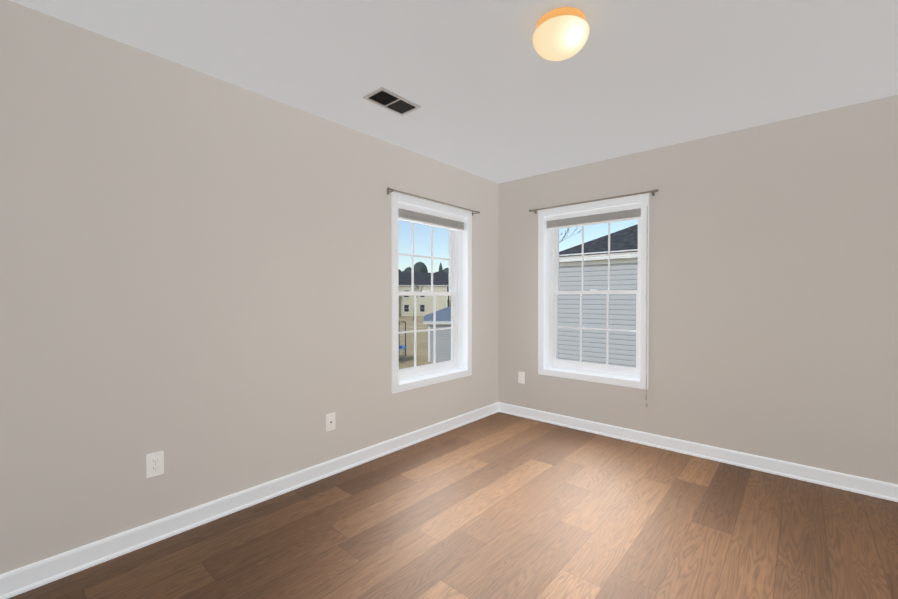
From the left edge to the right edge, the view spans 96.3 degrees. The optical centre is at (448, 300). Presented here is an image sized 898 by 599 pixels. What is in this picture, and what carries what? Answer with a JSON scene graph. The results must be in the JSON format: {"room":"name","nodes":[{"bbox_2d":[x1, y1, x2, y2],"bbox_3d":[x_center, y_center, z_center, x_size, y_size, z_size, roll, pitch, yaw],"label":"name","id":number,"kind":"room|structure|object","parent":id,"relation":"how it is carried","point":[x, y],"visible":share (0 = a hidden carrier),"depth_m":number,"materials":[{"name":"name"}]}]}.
{"room":"empty bedroom","nodes":[
{"label":"empty bedroom","id":0,"kind":"room"},
{"bbox_2d":[0,0,498,574],"bbox_3d":[-0.805,-0.022,2.939,0.200,2.480,4.225,1,1,41],"label":"wall","id":1,"kind":"structure","parent":0,"point":[194,276],"depth_m":2.10,"materials":[{"name":"beige paint"}]},
{"bbox_2d":[146,451,163,477],"bbox_3d":[-1.479,0.823,2.023,0.007,0.115,0.070,1,1,41],"label":"electrical outlet","id":2,"kind":"object","parent":1,"relation":"attached to","point":[155,464],"visible":1,"depth_m":2.02,"materials":[{"name":"plastic"}]},
{"bbox_2d":[0,402,498,598],"bbox_3d":[-0.721,1.150,2.878,0.024,0.098,3.825,1,1,41],"label":"baseboard","id":3,"kind":"structure","parent":1,"relation":"attached to","point":[18,581],"depth_m":2.15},
{"bbox_2d":[326,413,334,431],"bbox_3d":[-0.814,0.837,2.775,0.016,0.115,0.070,1,1,41],"label":"electrical outlet","id":4,"kind":"object","parent":1,"relation":"attached to","point":[330,421],"visible":1,"depth_m":2.77,"materials":[{"name":"plastic"}]},
{"bbox_2d":[392,192,471,393],"bbox_3d":[-0.184,-0.067,3.621,0.196,1.595,1.010,1,1,41],"label":"window","id":5,"kind":"structure","parent":1,"relation":"in","point":[423,370],"depth_m":3.75,"materials":[{"name":"plastic"}]},
{"bbox_2d":[398,202,464,230],"bbox_3d":[-0.155,-0.739,3.589,0.056,0.126,0.882,1,1,41],"label":"window blind","id":6,"kind":"object","parent":5,"relation":"attached to","point":[414,214],"visible":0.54,"depth_m":3.54,"materials":[{"name":"plastic"}]},
{"bbox_2d":[387,187,479,214],"bbox_3d":[-0.101,-0.864,3.536,0.062,0.050,1.183,1,1,41],"label":"curtain rod","id":7,"kind":"object","parent":1,"relation":"attached to","point":[392,190],"visible":1,"depth_m":3.41,"materials":[{"name":"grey metal"}]},
{"bbox_2d":[8,412,897,598],"bbox_3d":[0.487,1.310,1.820,3.637,0.200,4.225,1,1,41],"label":"floor","id":8,"kind":"structure","parent":0,"point":[498,505],"depth_m":2.07,"materials":[{"name":"wood"}]},
{"bbox_2d":[9,0,897,183],"bbox_3d":[0.487,-1.330,1.793,3.637,0.200,4.225,1,1,41],"label":"ceiling","id":9,"kind":"structure","parent":0,"point":[491,91],"depth_m":2.09,"materials":[{"name":"paint"}]},
{"bbox_2d":[363,87,420,115],"bbox_3d":[-0.350,-1.233,2.498,0.180,0.011,0.320,1,1,41],"label":"ceiling vent","id":10,"kind":"object","parent":9,"relation":"in","point":[390,100],"visible":1,"depth_m":2.49,"materials":[{"name":"black metal"}]},
{"bbox_2d":[532,7,588,60],"bbox_3d":[0.493,-1.162,1.780,0.243,0.136,0.243,1,1,41],"label":"ceiling light","id":11,"kind":"object","parent":9,"relation":"attached to","point":[561,34],"visible":1,"depth_m":1.71,"materials":[{"name":"white glass"}]},
{"bbox_2d":[498,95,897,484],"bbox_3d":[1.813,-0.026,3.320,3.237,2.480,0.200,1,1,41],"label":"wall","id":12,"kind":"structure","parent":0,"point":[773,297],"depth_m":2.86,"materials":[{"name":"beige paint"}]},
{"bbox_2d":[518,372,524,383],"bbox_3d":[0.745,0.788,4.128,0.070,0.115,0.007,1,1,41],"label":"electrical outlet","id":13,"kind":"object","parent":12,"relation":"attached to","point":[521,377],"visible":1,"depth_m":4.12,"materials":[{"name":"plastic"}]},
{"bbox_2d":[538,194,648,389],"bbox_3d":[1.328,-0.080,3.721,1.010,1.620,0.196,1,1,41],"label":"window","id":14,"kind":"structure","parent":12,"relation":"in","point":[598,368],"depth_m":3.75,"materials":[{"name":"plastic"}]},
{"bbox_2d":[546,203,647,406],"bbox_3d":[1.312,0.023,3.656,0.947,1.701,0.101,1,1,41],"label":"window blind","id":15,"kind":"object","parent":14,"relation":"attached to","point":[607,215],"visible":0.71,"depth_m":3.60,"materials":[{"name":"plastic"}]},
{"bbox_2d":[529,189,658,213],"bbox_3d":[1.251,-0.890,3.630,1.183,0.050,0.062,1,1,41],"label":"curtain rod","id":16,"kind":"object","parent":12,"relation":"attached to","point":[652,193],"visible":1,"depth_m":3.53,"materials":[{"name":"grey metal"}]},
{"bbox_2d":[499,402,897,501],"bbox_3d":[1.740,1.146,3.248,3.209,0.098,0.024,1,1,41],"label":"baseboard","id":17,"kind":"structure","parent":12,"relation":"attached to","point":[865,486],"depth_m":2.97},
{"label":"outside","id":18,"kind":"structure","parent":0,"visible":0},
{"bbox_2d":[399,300,449,368],"bbox_3d":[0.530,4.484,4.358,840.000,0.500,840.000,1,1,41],"label":"ground","id":19,"kind":"structure","parent":18,"point":[421,345],"depth_m":37.66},
{"bbox_2d":[399,321,406,362],"bbox_3d":[-4.605,2.707,26.743,3.640,2.635,3.640,1,1,41],"label":"trampoline","id":20,"kind":"object","parent":19,"relation":"on","point":[401,347],"depth_m":26.82,"materials":[{"name":"blue"}]},
{"bbox_2d":[410,284,422,319],"bbox_3d":[-5.845,0.156,72.264,2.318,6.757,2.361,1,1,41],"label":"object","id":21,"kind":"object","parent":19,"relation":"on","point":[417,286],"depth_m":72.47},
{"bbox_2d":[398,273,448,315],"bbox_3d":[-8.187,-1.636,93.608,15.820,9.894,9.820,0,1,-4],"label":"house","id":22,"kind":"structure","parent":19,"relation":"on","point":[440,285],"depth_m":89.37,"materials":[{"name":"beige"}]},
{"bbox_2d":[398,262,450,306],"bbox_3d":[-24.872,-6.052,138.388,58.812,13.388,25.740,0,1,-3],"label":"tree","id":23,"kind":"object","parent":19,"relation":"on","point":[420,267],"depth_m":130.93,"materials":[{"name":"plant"}]},
{"bbox_2d":[423,306,450,361],"bbox_3d":[2.910,1.831,30.207,9.720,4.271,7.720,0,1,-4],"label":"garage","id":24,"kind":"structure","parent":19,"relation":"on","point":[445,345],"depth_m":26.50,"materials":[{"name":"white"}]},
{"bbox_2d":[559,227,580,242],"bbox_3d":[9.951,-3.674,45.700,8.890,14.966,6.579,1,1,41],"label":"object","id":25,"kind":"object","parent":19,"relation":"on","point":[566,233],"depth_m":44.64,"materials":[{"name":"grey plant"}]},
{"bbox_2d":[557,224,637,366],"bbox_3d":[9.806,0.354,10.148,11.440,7.640,9.440,1,1,41],"label":"house","id":26,"kind":"structure","parent":19,"relation":"on","point":[569,281],"depth_m":9.65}
]}

